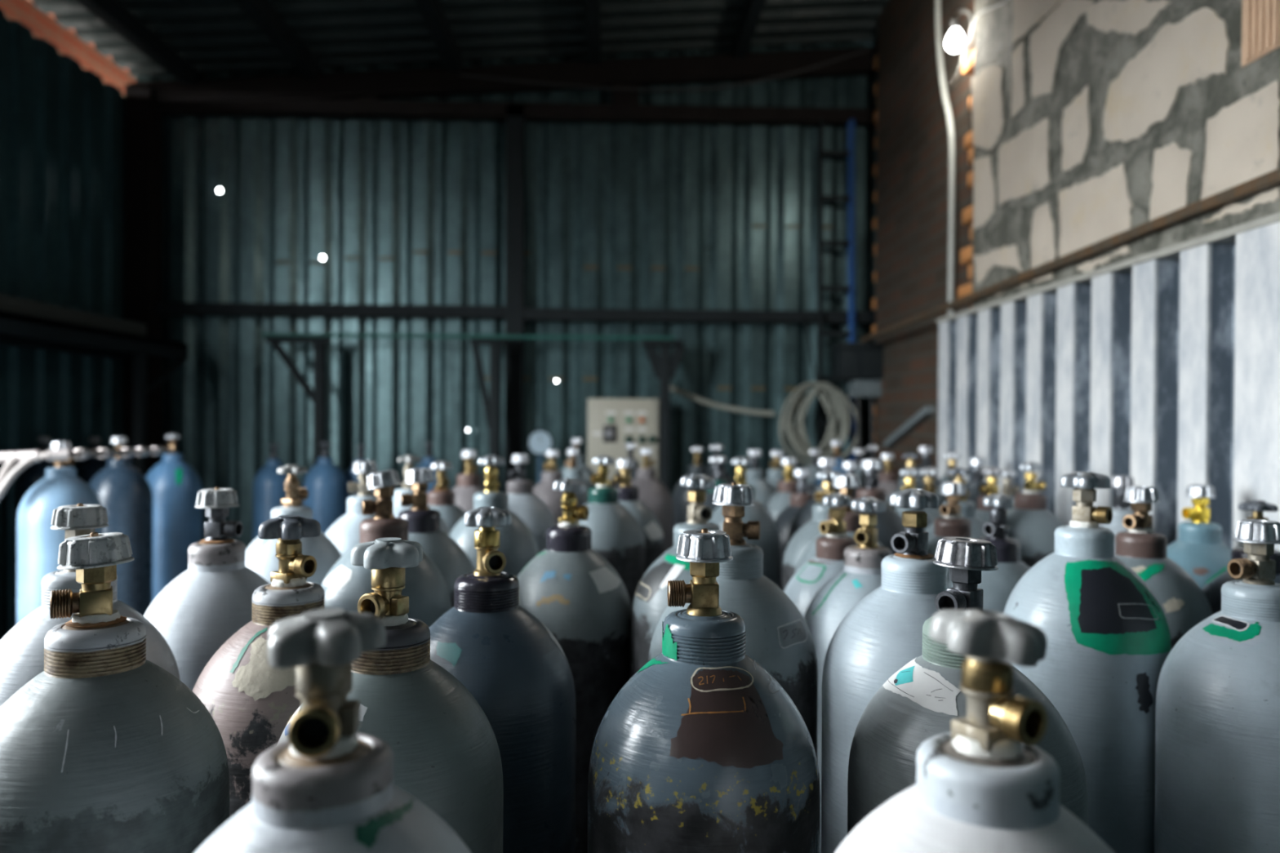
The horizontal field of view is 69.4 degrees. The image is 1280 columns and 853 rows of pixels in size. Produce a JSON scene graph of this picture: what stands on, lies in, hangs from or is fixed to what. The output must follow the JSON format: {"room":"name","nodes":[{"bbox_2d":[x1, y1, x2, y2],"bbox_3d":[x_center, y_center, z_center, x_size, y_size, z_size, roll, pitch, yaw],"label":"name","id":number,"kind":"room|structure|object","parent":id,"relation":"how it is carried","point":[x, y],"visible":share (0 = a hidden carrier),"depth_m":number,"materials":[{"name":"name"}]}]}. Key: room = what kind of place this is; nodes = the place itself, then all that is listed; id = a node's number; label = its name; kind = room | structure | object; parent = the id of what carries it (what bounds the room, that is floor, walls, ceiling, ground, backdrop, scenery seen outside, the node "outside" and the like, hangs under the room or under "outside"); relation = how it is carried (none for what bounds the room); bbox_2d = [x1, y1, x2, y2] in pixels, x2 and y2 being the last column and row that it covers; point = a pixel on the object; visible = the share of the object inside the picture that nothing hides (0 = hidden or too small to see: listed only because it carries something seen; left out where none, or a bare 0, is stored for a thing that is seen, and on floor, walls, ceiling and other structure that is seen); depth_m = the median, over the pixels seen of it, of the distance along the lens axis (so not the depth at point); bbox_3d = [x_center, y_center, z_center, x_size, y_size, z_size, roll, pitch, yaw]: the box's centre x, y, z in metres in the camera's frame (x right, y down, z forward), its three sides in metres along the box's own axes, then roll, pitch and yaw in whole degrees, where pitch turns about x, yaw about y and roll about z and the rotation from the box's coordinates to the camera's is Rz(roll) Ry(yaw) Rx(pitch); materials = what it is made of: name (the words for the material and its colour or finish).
{"room":"gas cylinder warehouse","nodes":[
{"label":"gas cylinder warehouse","id":0,"kind":"room"},
{"bbox_2d":[0,0,136,639],"bbox_3d":[-3.231,-0.548,4.550,0.614,4.200,4.500,0,0,-2],"label":"wall","id":1,"kind":"structure","parent":0,"point":[62,127],"depth_m":4.72,"materials":[{"name":"metal"}]},
{"bbox_2d":[31,0,889,78],"bbox_3d":[-0.207,-2.217,1.710,5.335,0.384,8.260,0,0,-2],"label":"ceiling","id":2,"kind":"structure","parent":0,"point":[213,36],"depth_m":5.12,"materials":[{"name":"metal"}]},
{"bbox_2d":[75,0,878,84],"bbox_3d":[-0.469,-2.129,1.653,4.130,0.367,7.760,0,0,-2],"label":"roof beams","id":3,"kind":"structure","parent":2,"relation":"attached to","point":[112,13],"depth_m":4.89,"materials":[{"name":"paint"}]},
{"bbox_2d":[458,48,868,91],"bbox_3d":[0.146,-2.103,5.424,2.403,0.272,0.014,0,0,-2],"label":"cable","id":4,"kind":"object","parent":3,"relation":"hanging from","point":[864,50],"visible":1,"depth_m":5.42,"materials":[{"name":"metal"}]},
{"bbox_2d":[136,42,877,549],"bbox_3d":[-0.379,-0.431,5.571,5.220,3.988,0.037,0,0,-2],"label":"wall","id":5,"kind":"structure","parent":0,"point":[618,215],"depth_m":5.55,"materials":[{"name":"metal"}]},
{"bbox_2d":[129,46,878,106],"bbox_3d":[-0.406,-2.079,5.477,5.108,0.477,0.100,0,0,-2],"label":"beam","id":6,"kind":"structure","parent":5,"relation":"attached to","point":[712,68],"depth_m":5.42,"materials":[{"name":"metal"}]},
{"bbox_2d":[155,302,875,324],"bbox_3d":[-0.521,-0.672,5.505,4.610,0.080,0.084,0,0,-2],"label":"beam","id":7,"kind":"structure","parent":5,"relation":"attached to","point":[163,308],"depth_m":5.46,"materials":[{"name":"metal"}]},
{"bbox_2d":[778,316,857,465],"bbox_3d":[1.032,-0.213,5.409,0.472,0.880,0.203,0,0,-2],"label":"coil","id":8,"kind":"object","parent":7,"relation":"hanging from","point":[833,398],"visible":0.89,"depth_m":5.34,"materials":[{"name":"rubber"}]},
{"bbox_2d":[155,83,876,127],"bbox_3d":[-0.537,-1.964,5.489,4.560,0.284,0.090,0,0,-2],"label":"beam","id":9,"kind":"structure","parent":5,"relation":"attached to","point":[624,107],"depth_m":5.46,"materials":[{"name":"metal"}]},
{"bbox_2d":[586,398,659,480],"bbox_3d":[-0.098,0.101,5.427,0.420,0.530,0.247,0,0,-2],"label":"control panel","id":10,"kind":"object","parent":5,"relation":"attached to","point":[612,423],"visible":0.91,"depth_m":5.33,"materials":[{"name":"beige metal"}]},
{"bbox_2d":[670,384,774,416],"bbox_3d":[0.456,-0.178,5.452,0.671,0.237,0.093,0,0,6],"label":"hose","id":11,"kind":"object","parent":10,"relation":"attached to","point":[740,410],"visible":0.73,"depth_m":5.45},
{"bbox_2d":[871,0,974,481],"bbox_3d":[1.426,-0.367,4.458,0.280,3.897,1.829,0,0,-2],"label":"brick wall","id":12,"kind":"structure","parent":0,"point":[911,196],"depth_m":4.56,"materials":[{"name":"brick"}]},
{"bbox_2d":[831,342,884,450],"bbox_3d":[1.277,0.086,5.205,0.364,1.101,0.215,0,0,-2],"label":"switch box","id":13,"kind":"object","parent":12,"relation":"attached to","point":[861,364],"visible":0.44,"depth_m":5.11,"materials":[{"name":"paint"}]},
{"bbox_2d":[883,406,934,448],"bbox_3d":[1.339,0.010,4.618,0.050,0.212,0.658,0,0,-2],"label":"strut","id":14,"kind":"object","parent":12,"relation":"attached to","point":[926,412],"visible":1,"depth_m":4.54,"materials":[{"name":"paint"}]},
{"bbox_2d":[935,0,955,315],"bbox_3d":[1.358,-1.372,4.129,0.027,1.851,0.277,0,0,2],"label":"conduit pipe","id":15,"kind":"object","parent":12,"relation":"attached to","point":[938,17],"visible":0.91,"depth_m":4.00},
{"bbox_2d":[946,8,974,87],"bbox_3d":[1.294,-1.540,3.754,0.104,0.305,0.131,0,0,-2],"label":"lamp","id":16,"kind":"object","parent":12,"relation":"attached to","point":[955,41],"visible":0.96,"depth_m":3.73,"materials":[{"name":"white"}]},
{"bbox_2d":[970,0,1279,307],"bbox_3d":[1.417,-0.353,2.644,0.210,3.890,1.964,0,0,-2],"label":"wall","id":17,"kind":"structure","parent":0,"point":[1094,121],"depth_m":2.59,"materials":[{"name":"stone"}]},
{"bbox_2d":[936,212,1279,323],"bbox_3d":[1.291,-0.422,2.708,0.097,0.017,2.140,0,0,-2],"label":"trim","id":18,"kind":"structure","parent":17,"relation":"attached to","point":[1228,235],"depth_m":2.35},
{"bbox_2d":[937,221,1279,551],"bbox_3d":[1.271,0.464,2.708,0.059,1.755,2.130,0,0,-2],"label":"cladding","id":19,"kind":"object","parent":17,"relation":"attached to","point":[1162,374],"visible":0.45,"depth_m":2.33,"materials":[{"name":"metal"}]},
{"bbox_3d":[-0.324,1.647,1.751,5.320,0.120,7.900,0,0,-2],"label":"floor","id":20,"kind":"structure","parent":0,"visible":0},
{"bbox_2d":[15,436,54,624],"bbox_3d":[-2.799,0.802,4.340,0.219,1.509,0.219,0,0,-2],"label":"gas cylinder","id":21,"kind":"object","parent":20,"relation":"on","point":[33,473],"visible":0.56,"depth_m":4.25,"materials":[{"name":"blue paint"}]},
{"bbox_2d":[17,440,102,623],"bbox_3d":[-1.743,0.808,2.781,0.219,1.528,0.219,0,0,-2],"label":"gas cylinder","id":22,"kind":"object","parent":20,"relation":"on","point":[37,544],"visible":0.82,"depth_m":2.68,"materials":[{"name":"blue paint"}]},
{"bbox_2d":[0,446,173,499],"bbox_3d":[-2.272,0.135,3.152,1.222,0.153,1.102,0,0,-2],"label":"pipe","id":23,"kind":"object","parent":22,"relation":"attached to","point":[24,459],"visible":1,"depth_m":2.68,"materials":[{"name":"metal"}]},
{"bbox_2d":[0,502,180,706],"bbox_3d":[-0.677,0.841,1.115,0.219,1.497,0.219,1,0,25],"label":"gas cylinder","id":24,"kind":"object","parent":20,"relation":"on","point":[22,648],"visible":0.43,"depth_m":1.08,"materials":[{"name":"white paint"}]},
{"bbox_2d":[75,437,106,484],"bbox_3d":[-2.812,0.804,4.764,0.219,1.499,0.219,0,0,-2],"label":"gas cylinder","id":25,"kind":"object","parent":20,"relation":"on","point":[86,469],"visible":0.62,"depth_m":4.69,"materials":[{"name":"blue paint"}]},
{"bbox_2d":[0,310,188,477],"bbox_3d":[-2.716,0.548,4.182,0.375,2.020,2.120,0,0,-2],"label":"steel shelf","id":26,"kind":"object","parent":20,"relation":"on","point":[16,329],"visible":0.73,"depth_m":4.64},
{"bbox_2d":[0,293,146,336],"bbox_3d":[-2.728,-0.502,4.065,0.270,0.079,1.700,0,0,-2],"label":"plank","id":27,"kind":"object","parent":26,"relation":"on","point":[7,303],"visible":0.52,"depth_m":4.20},
{"bbox_2d":[0,532,229,852],"bbox_3d":[-0.490,0.843,0.831,0.219,1.498,0.219,1,0,35],"label":"gas cylinder","id":28,"kind":"object","parent":20,"relation":"on","point":[104,749],"visible":1,"depth_m":0.78,"materials":[{"name":"grey paint"}]},
{"bbox_2d":[88,436,152,615],"bbox_3d":[-1.921,0.802,3.408,0.219,1.530,0.219,0,0,-2],"label":"gas cylinder","id":29,"kind":"object","parent":20,"relation":"on","point":[126,494],"visible":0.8,"depth_m":3.35,"materials":[{"name":"blue paint"}]},
{"bbox_2d":[124,84,162,474],"bbox_3d":[-2.896,-0.207,5.390,0.140,3.512,0.155,0,0,-2],"label":"column corner","id":30,"kind":"structure","parent":20,"relation":"on","point":[143,242],"depth_m":5.31,"materials":[{"name":"metal"}]},
{"bbox_2d":[146,433,201,600],"bbox_3d":[-1.924,0.797,3.802,0.219,1.536,0.219,0,0,-2],"label":"gas cylinder","id":31,"kind":"object","parent":20,"relation":"on","point":[175,485],"visible":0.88,"depth_m":3.71,"materials":[{"name":"blue paint"}]},
{"bbox_2d":[143,487,269,691],"bbox_3d":[-0.632,0.840,1.378,0.219,1.497,0.219,0,0,-2],"label":"gas cylinder","id":32,"kind":"object","parent":20,"relation":"on","point":[211,601],"visible":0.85,"depth_m":1.31,"materials":[{"name":"white paint"}]},
{"bbox_2d":[192,515,324,818],"bbox_3d":[-0.410,0.847,1.074,0.219,1.488,0.219,0,0,-28],"label":"gas cylinder","id":33,"kind":"object","parent":20,"relation":"on","point":[251,702],"visible":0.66,"depth_m":0.99,"materials":[{"name":"brown paint"}]},
{"bbox_2d":[252,444,288,542],"bbox_3d":[-2.022,0.826,5.107,0.219,1.460,0.219,0,0,-2],"label":"gas cylinder","id":34,"kind":"object","parent":20,"relation":"on","point":[268,491],"visible":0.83,"depth_m":5.01,"materials":[{"name":"blue paint"}]},
{"bbox_2d":[244,464,342,585],"bbox_3d":[-0.699,0.831,1.849,0.219,1.508,0.219,0,0,-2],"label":"gas cylinder","id":35,"kind":"object","parent":20,"relation":"on","point":[260,557],"visible":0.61,"depth_m":1.80,"materials":[{"name":"grey paint"}]},
{"bbox_2d":[265,336,332,466],"bbox_3d":[-1.940,0.525,5.246,0.360,2.062,0.060,0,0,-2],"label":"stand","id":36,"kind":"object","parent":20,"relation":"on","point":[317,396],"visible":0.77,"depth_m":5.22,"materials":[{"name":"paint"}]},
{"bbox_2d":[261,332,675,340],"bbox_3d":[-0.970,-0.513,5.270,2.340,0.024,0.024,0,0,-2],"label":"pipe","id":37,"kind":"object","parent":36,"relation":"on","point":[263,334],"visible":0.97,"depth_m":5.26,"materials":[{"name":"metal"}]},
{"bbox_2d":[303,441,346,533],"bbox_3d":[-1.671,0.821,4.906,0.219,1.478,0.219,0,0,-2],"label":"gas cylinder","id":38,"kind":"object","parent":20,"relation":"on","point":[326,483],"visible":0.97,"depth_m":4.82,"materials":[{"name":"blue paint"}]},
{"bbox_2d":[194,608,471,852],"bbox_3d":[-0.189,0.852,0.545,0.219,1.487,0.219,0,0,-2],"label":"gas cylinder","id":39,"kind":"object","parent":20,"relation":"on","point":[327,788],"visible":1,"depth_m":0.52,"materials":[{"name":"white paint"}]},
{"bbox_2d":[324,460,377,555],"bbox_3d":[-0.619,0.830,2.074,0.219,1.506,0.219,0,0,-2],"label":"gas cylinder","id":40,"kind":"object","parent":20,"relation":"on","point":[344,532],"visible":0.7,"depth_m":2.03,"materials":[{"name":"white paint"}]},
{"bbox_2d":[320,469,451,627],"bbox_3d":[-0.423,0.829,1.520,0.219,1.518,0.219,0,0,-2],"label":"gas cylinder","id":41,"kind":"object","parent":20,"relation":"on","point":[344,585],"visible":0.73,"depth_m":1.47,"materials":[{"name":"grey paint"}]},
{"bbox_2d":[277,537,503,852],"bbox_3d":[-0.244,0.850,0.886,0.219,1.486,0.219,0,0,-2],"label":"gas cylinder","id":42,"kind":"object","parent":20,"relation":"on","point":[443,744],"visible":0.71,"depth_m":0.84,"materials":[{"name":"grey paint"}]},
{"bbox_2d":[392,454,450,535],"bbox_3d":[-0.575,0.827,2.292,0.219,1.512,0.219,0,0,-2],"label":"gas cylinder","id":43,"kind":"object","parent":20,"relation":"on","point":[409,460],"visible":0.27,"depth_m":2.27,"materials":[{"name":"white paint"}]},
{"bbox_2d":[398,467,474,608],"bbox_3d":[-0.419,0.833,1.747,0.219,1.508,0.219,0,0,-2],"label":"gas cylinder","id":44,"kind":"object","parent":20,"relation":"on","point":[450,558],"visible":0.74,"depth_m":1.71,"materials":[{"name":"grey paint"}]},
{"bbox_2d":[426,461,465,532],"bbox_3d":[-0.563,0.839,2.605,0.219,1.482,0.219,0,0,-2],"label":"gas cylinder","id":45,"kind":"object","parent":20,"relation":"on","point":[441,499],"visible":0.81,"depth_m":2.57,"materials":[{"name":"grey paint"}]},
{"bbox_2d":[450,449,485,512],"bbox_3d":[-0.562,0.827,3.021,0.219,1.502,0.219,0,0,-2],"label":"gas cylinder","id":46,"kind":"object","parent":20,"relation":"on","point":[468,482],"visible":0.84,"depth_m":2.98,"materials":[{"name":"grey paint"}]},
{"bbox_2d":[470,337,506,491],"bbox_3d":[-0.871,0.531,5.279,0.200,2.062,0.060,0,0,-2],"label":"stand","id":47,"kind":"object","parent":20,"relation":"on","point":[491,406],"visible":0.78,"depth_m":5.25,"materials":[{"name":"paint"}]},
{"bbox_2d":[448,455,538,577],"bbox_3d":[-0.341,0.825,2.095,0.219,1.520,0.219,0,0,-2],"label":"gas cylinder","id":48,"kind":"object","parent":20,"relation":"on","point":[518,545],"visible":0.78,"depth_m":2.04,"materials":[{"name":"grey paint"}]},
{"bbox_2d":[428,506,575,852],"bbox_3d":[-0.192,0.845,1.137,0.219,1.493,0.219,1,0,25],"label":"gas cylinder","id":49,"kind":"object","parent":20,"relation":"on","point":[520,676],"visible":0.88,"depth_m":1.07,"materials":[{"name":"paint"}]},
{"bbox_2d":[504,103,525,493],"bbox_3d":[-0.746,-0.168,5.491,0.105,3.460,0.085,0,0,-2],"label":"column","id":50,"kind":"structure","parent":20,"relation":"on","point":[516,125],"depth_m":5.45,"materials":[{"name":"metal"}]},
{"bbox_2d":[506,453,555,553],"bbox_3d":[-0.362,0.832,2.765,0.219,1.498,0.219,0,0,-2],"label":"gas cylinder","id":51,"kind":"object","parent":20,"relation":"on","point":[531,508],"visible":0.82,"depth_m":2.71,"materials":[{"name":"grey paint"}]},
{"bbox_2d":[527,429,553,484],"bbox_3d":[-0.572,0.790,5.280,0.180,1.548,0.180,0,0,-2],"label":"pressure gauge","id":52,"kind":"object","parent":20,"relation":"on","point":[539,441],"visible":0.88,"depth_m":5.25,"materials":[{"name":"paint"}]},
{"bbox_2d":[533,448,580,525],"bbox_3d":[-0.325,0.831,3.383,0.219,1.494,0.219,0,0,-2],"label":"gas cylinder","id":53,"kind":"object","parent":20,"relation":"on","point":[544,490],"visible":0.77,"depth_m":3.33,"materials":[{"name":"grey paint"}]},
{"bbox_2d":[517,478,631,852],"bbox_3d":[-0.126,0.839,1.595,0.219,1.501,0.219,1,0,25],"label":"gas cylinder","id":54,"kind":"object","parent":20,"relation":"on","point":[569,587],"visible":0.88,"depth_m":1.51,"materials":[{"name":"grey paint"}]},
{"bbox_2d":[562,448,592,505],"bbox_3d":[-0.265,0.831,3.603,0.219,1.493,0.219,0,0,-2],"label":"gas cylinder","id":55,"kind":"object","parent":20,"relation":"on","point":[573,472],"visible":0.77,"depth_m":3.57,"materials":[{"name":"grey paint"}]},
{"bbox_2d":[560,437,596,487],"bbox_3d":[-0.292,0.812,4.202,0.219,1.520,0.219,0,0,-2],"label":"gas cylinder","id":56,"kind":"object","parent":20,"relation":"on","point":[587,471],"visible":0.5,"depth_m":4.16,"materials":[{"name":"grey paint"}]},
{"bbox_2d":[578,455,644,609],"bbox_3d":[-0.099,0.830,2.402,0.219,1.509,0.219,0,0,-2],"label":"gas cylinder","id":57,"kind":"object","parent":20,"relation":"on","point":[617,536],"visible":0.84,"depth_m":2.33,"materials":[{"name":"grey paint"}]},
{"bbox_2d":[612,457,663,573],"bbox_3d":[-0.045,0.837,2.618,0.219,1.493,0.219,0,0,-2],"label":"gas cylinder","id":58,"kind":"object","parent":20,"relation":"on","point":[628,495],"visible":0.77,"depth_m":2.57,"materials":[{"name":"grey paint"}]},
{"bbox_2d":[631,448,673,552],"bbox_3d":[0.020,0.832,3.655,0.219,1.493,0.219,0,0,-2],"label":"gas cylinder","id":59,"kind":"object","parent":20,"relation":"on","point":[653,493],"visible":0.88,"depth_m":3.59,"materials":[{"name":"grey paint"}]},
{"bbox_2d":[642,339,685,491],"bbox_3d":[0.132,0.537,5.310,0.247,2.062,0.100,0,0,-2],"label":"stand","id":60,"kind":"object","parent":20,"relation":"on","point":[664,368],"visible":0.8,"depth_m":5.28,"materials":[{"name":"paint"}]},
{"bbox_2d":[630,473,720,678],"bbox_3d":[0.091,0.835,1.545,0.219,1.512,0.219,0,0,18],"label":"gas cylinder","id":61,"kind":"object","parent":20,"relation":"on","point":[650,602],"visible":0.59,"depth_m":1.50,"materials":[{"name":"grey paint"}]},
{"bbox_2d":[672,446,706,528],"bbox_3d":[0.250,0.832,4.105,0.219,1.488,0.219,0,0,-2],"label":"gas cylinder","id":62,"kind":"object","parent":20,"relation":"on","point":[680,497],"visible":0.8,"depth_m":4.05,"materials":[{"name":"grey paint"}]},
{"bbox_2d":[587,528,820,852],"bbox_3d":[0.057,0.846,0.883,0.219,1.498,0.219,0,0,-38],"label":"gas cylinder","id":63,"kind":"object","parent":20,"relation":"on","point":[702,749],"visible":1,"depth_m":0.81,"materials":[{"name":"blue paint"}]},
{"bbox_2d":[685,455,729,522],"bbox_3d":[0.258,0.840,3.111,0.219,1.485,0.219,0,0,-2],"label":"gas cylinder","id":64,"kind":"object","parent":20,"relation":"on","point":[717,474],"visible":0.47,"depth_m":3.08,"materials":[{"name":"grey paint"}]},
{"bbox_2d":[648,482,817,758],"bbox_3d":[0.117,0.834,1.208,0.219,1.520,0.219,0,0,-2],"label":"gas cylinder","id":65,"kind":"object","parent":20,"relation":"on","point":[778,637],"visible":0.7,"depth_m":1.15,"materials":[{"name":"grey paint"}]},
{"bbox_2d":[706,457,779,586],"bbox_3d":[0.287,0.837,2.657,0.219,1.498,0.219,0,0,-2],"label":"gas cylinder","id":66,"kind":"object","parent":20,"relation":"on","point":[769,541],"visible":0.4,"depth_m":2.59,"materials":[{"name":"grey paint"}]},
{"bbox_2d":[745,449,777,505],"bbox_3d":[0.453,0.836,3.683,0.219,1.489,0.219,0,0,-2],"label":"gas cylinder","id":67,"kind":"object","parent":20,"relation":"on","point":[755,477],"visible":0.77,"depth_m":3.64,"materials":[{"name":"grey paint"}]},
{"bbox_2d":[765,449,785,490],"bbox_3d":[0.572,0.840,3.895,0.219,1.480,0.219,0,0,-2],"label":"gas cylinder","id":68,"kind":"object","parent":20,"relation":"on","point":[775,474],"visible":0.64,"depth_m":3.87,"materials":[{"name":"grey paint"}]},
{"bbox_2d":[762,457,799,519],"bbox_3d":[0.507,0.845,3.175,0.219,1.477,0.219,0,0,-2],"label":"gas cylinder","id":69,"kind":"object","parent":20,"relation":"on","point":[780,500],"visible":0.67,"depth_m":3.14,"materials":[{"name":"grey paint"}]},
{"bbox_2d":[773,467,813,590],"bbox_3d":[0.507,0.859,2.914,0.219,1.454,0.219,0,0,-2],"label":"gas cylinder","id":70,"kind":"object","parent":20,"relation":"on","point":[784,520],"visible":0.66,"depth_m":2.87,"materials":[{"name":"grey paint"}]},
{"bbox_2d":[782,470,840,591],"bbox_3d":[0.452,0.847,2.241,0.219,1.484,0.219,0,0,-2],"label":"gas cylinder","id":71,"kind":"object","parent":20,"relation":"on","point":[802,538],"visible":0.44,"depth_m":2.21,"materials":[{"name":"grey paint"}]},
{"bbox_2d":[788,457,839,542],"bbox_3d":[0.541,0.839,2.694,0.219,1.496,0.219,0,0,-2],"label":"gas cylinder","id":72,"kind":"object","parent":20,"relation":"on","point":[804,515],"visible":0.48,"depth_m":2.67,"materials":[{"name":"grey paint"}]},
{"bbox_2d":[783,493,857,617],"bbox_3d":[0.369,0.859,1.754,0.219,1.464,0.219,0,0,-2],"label":"gas cylinder","id":73,"kind":"object","parent":20,"relation":"on","point":[802,587],"visible":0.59,"depth_m":1.72,"materials":[{"name":"blue paint"}]},
{"bbox_2d":[817,118,856,461],"bbox_3d":[1.177,-0.127,5.493,0.242,3.400,0.085,0,0,-2],"label":"ladder","id":74,"kind":"object","parent":20,"relation":"on","point":[850,153],"visible":0.54,"depth_m":5.48,"materials":[{"name":"metal"}]},
{"bbox_2d":[795,474,883,573],"bbox_3d":[0.434,0.847,1.967,0.219,1.489,0.219,0,0,-2],"label":"gas cylinder","id":75,"kind":"object","parent":20,"relation":"on","point":[846,482],"visible":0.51,"depth_m":1.94,"materials":[{"name":"grey paint"}]},
{"bbox_2d":[804,497,892,852],"bbox_3d":[0.373,0.855,1.532,0.219,1.476,0.219,1,0,25],"label":"gas cylinder","id":76,"kind":"object","parent":20,"relation":"on","point":[860,575],"visible":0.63,"depth_m":1.49,"materials":[{"name":"blue paint"}]},
{"bbox_2d":[854,458,904,554],"bbox_3d":[0.614,0.838,2.473,0.219,1.501,0.219,0,0,-2],"label":"gas cylinder","id":77,"kind":"object","parent":20,"relation":"on","point":[889,522],"visible":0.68,"depth_m":2.43,"materials":[{"name":"grey paint"}]},
{"bbox_2d":[820,488,947,852],"bbox_3d":[0.331,0.836,1.135,0.219,1.518,0.219,0,0,-2],"label":"gas cylinder","id":78,"kind":"object","parent":20,"relation":"on","point":[882,633],"visible":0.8,"depth_m":1.09,"materials":[{"name":"blue paint"}]},
{"bbox_2d":[877,453,898,498],"bbox_3d":[1.036,0.847,3.884,0.219,1.471,0.219,0,0,-2],"label":"gas cylinder","id":79,"kind":"object","parent":20,"relation":"on","point":[887,478],"visible":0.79,"depth_m":3.85,"materials":[{"name":"grey paint"}]},
{"bbox_2d":[895,467,934,531],"bbox_3d":[0.764,0.853,2.637,0.219,1.471,0.219,0,0,-2],"label":"gas cylinder","id":80,"kind":"object","parent":20,"relation":"on","point":[909,482],"visible":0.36,"depth_m":2.61,"materials":[{"name":"grey paint"}]},
{"bbox_2d":[915,445,941,488],"bbox_3d":[1.103,0.830,3.583,0.219,1.510,0.219,0,0,-2],"label":"gas cylinder","id":81,"kind":"object","parent":20,"relation":"on","point":[926,451],"visible":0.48,"depth_m":3.56,"materials":[{"name":"grey paint"}]},
{"bbox_2d":[920,467,942,519],"bbox_3d":[0.879,0.857,2.828,0.219,1.462,0.219,0,0,-2],"label":"gas cylinder","id":82,"kind":"object","parent":20,"relation":"on","point":[928,486],"visible":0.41,"depth_m":2.80,"materials":[{"name":"grey paint"}]},
{"bbox_2d":[926,482,973,582],"bbox_3d":[0.684,0.857,2.037,0.219,1.469,0.219,0,0,-2],"label":"gas cylinder","id":83,"kind":"object","parent":20,"relation":"on","point":[952,524],"visible":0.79,"depth_m":2.01,"materials":[{"name":"grey paint"}]},
{"bbox_2d":[924,467,987,538],"bbox_3d":[0.806,0.848,2.348,0.219,1.485,0.219,0,0,-2],"label":"gas cylinder","id":84,"kind":"object","parent":20,"relation":"on","point":[967,508],"visible":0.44,"depth_m":2.31,"materials":[{"name":"grey paint"}]},
{"bbox_2d":[847,536,1088,835],"bbox_3d":[0.311,0.852,0.901,0.219,1.488,0.219,1,0,26],"label":"gas cylinder","id":85,"kind":"object","parent":20,"relation":"on","point":[919,703],"visible":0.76,"depth_m":0.86,"materials":[{"name":"grey paint"}]},
{"bbox_2d":[835,608,1113,852],"bbox_3d":[0.198,0.853,0.544,0.219,1.490,0.219,0,0,-28],"label":"gas cylinder","id":86,"kind":"object","parent":20,"relation":"on","point":[984,785],"visible":1,"depth_m":0.52,"materials":[{"name":"white paint"}]},
{"bbox_2d":[964,457,987,510],"bbox_3d":[1.109,0.845,3.054,0.219,1.486,0.219,0,0,-2],"label":"gas cylinder","id":87,"kind":"object","parent":20,"relation":"on","point":[972,486],"visible":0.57,"depth_m":3.03,"materials":[{"name":"grey paint"}]},
{"bbox_2d":[946,493,1030,613],"bbox_3d":[0.661,0.860,1.721,0.219,1.468,0.219,0,0,-2],"label":"gas cylinder","id":88,"kind":"object","parent":20,"relation":"on","point":[997,585],"visible":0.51,"depth_m":1.68,"materials":[{"name":"grey paint"}]},
{"bbox_2d":[975,466,1008,523],"bbox_3d":[1.001,0.853,2.642,0.219,1.475,0.219,0,0,-2],"label":"gas cylinder","id":89,"kind":"object","parent":20,"relation":"on","point":[982,513],"visible":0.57,"depth_m":2.62,"materials":[{"name":"grey paint"}]},
{"bbox_2d":[997,469,1019,511],"bbox_3d":[1.119,0.860,2.831,0.219,1.459,0.219,0,0,-2],"label":"gas cylinder","id":90,"kind":"object","parent":20,"relation":"on","point":[1007,490],"visible":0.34,"depth_m":2.81,"materials":[{"name":"grey paint"}]},
{"bbox_2d":[1005,462,1064,568],"bbox_3d":[1.016,0.842,2.420,0.219,1.498,0.219,0,0,-2],"label":"gas cylinder","id":91,"kind":"object","parent":20,"relation":"on","point":[1033,526],"visible":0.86,"depth_m":2.36,"materials":[{"name":"grey paint"}]},
{"bbox_2d":[1004,471,1170,852],"bbox_3d":[0.634,0.830,1.333,0.219,1.531,0.219,0,0,20],"label":"gas cylinder","id":92,"kind":"object","parent":20,"relation":"on","point":[1107,633],"visible":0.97,"depth_m":1.23,"materials":[{"name":"blue paint"}]},
{"bbox_2d":[1098,475,1133,553],"bbox_3d":[1.145,0.856,2.211,0.219,1.476,0.219,0,0,-2],"label":"gas cylinder","id":93,"kind":"object","parent":20,"relation":"on","point":[1121,508],"visible":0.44,"depth_m":2.19,"materials":[{"name":"grey paint"}]},
{"bbox_2d":[1114,485,1213,650],"bbox_3d":[0.850,0.849,1.579,0.219,1.493,0.219,0,0,-2],"label":"gas cylinder","id":94,"kind":"object","parent":20,"relation":"on","point":[1184,605],"visible":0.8,"depth_m":1.53,"materials":[{"name":"grey paint"}]},
{"bbox_2d":[1166,484,1231,589],"bbox_3d":[1.154,0.858,1.916,0.219,1.475,0.219,0,0,-2],"label":"gas cylinder","id":95,"kind":"object","parent":20,"relation":"on","point":[1199,549],"visible":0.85,"depth_m":1.88,"materials":[{"name":"teal paint"}]},
{"bbox_2d":[1154,519,1279,852],"bbox_3d":[0.761,0.857,1.148,0.219,1.481,0.219,0,0,-2],"label":"gas cylinder","id":96,"kind":"object","parent":20,"relation":"on","point":[1217,747],"visible":1,"depth_m":1.10,"materials":[{"name":"blue paint"}]},
{"bbox_2d":[1201,500,1279,614],"bbox_3d":[1.070,0.863,1.611,0.219,1.468,0.219,0,0,-2],"label":"gas cylinder","id":97,"kind":"object","parent":20,"relation":"on","point":[1211,590],"visible":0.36,"depth_m":1.60,"materials":[{"name":"paint"}]},
{"bbox_3d":[1.506,-0.334,-0.256,0.210,3.890,3.800,0,0,-2],"label":"wall","id":98,"kind":"structure","parent":0,"visible":0},
{"bbox_2d":[860,168,1279,342],"bbox_3d":[1.285,-0.502,2.988,0.022,0.118,4.101,0,0,-2],"label":"bar","id":99,"kind":"object","parent":98,"relation":"attached to","point":[1271,179],"visible":1,"depth_m":2.51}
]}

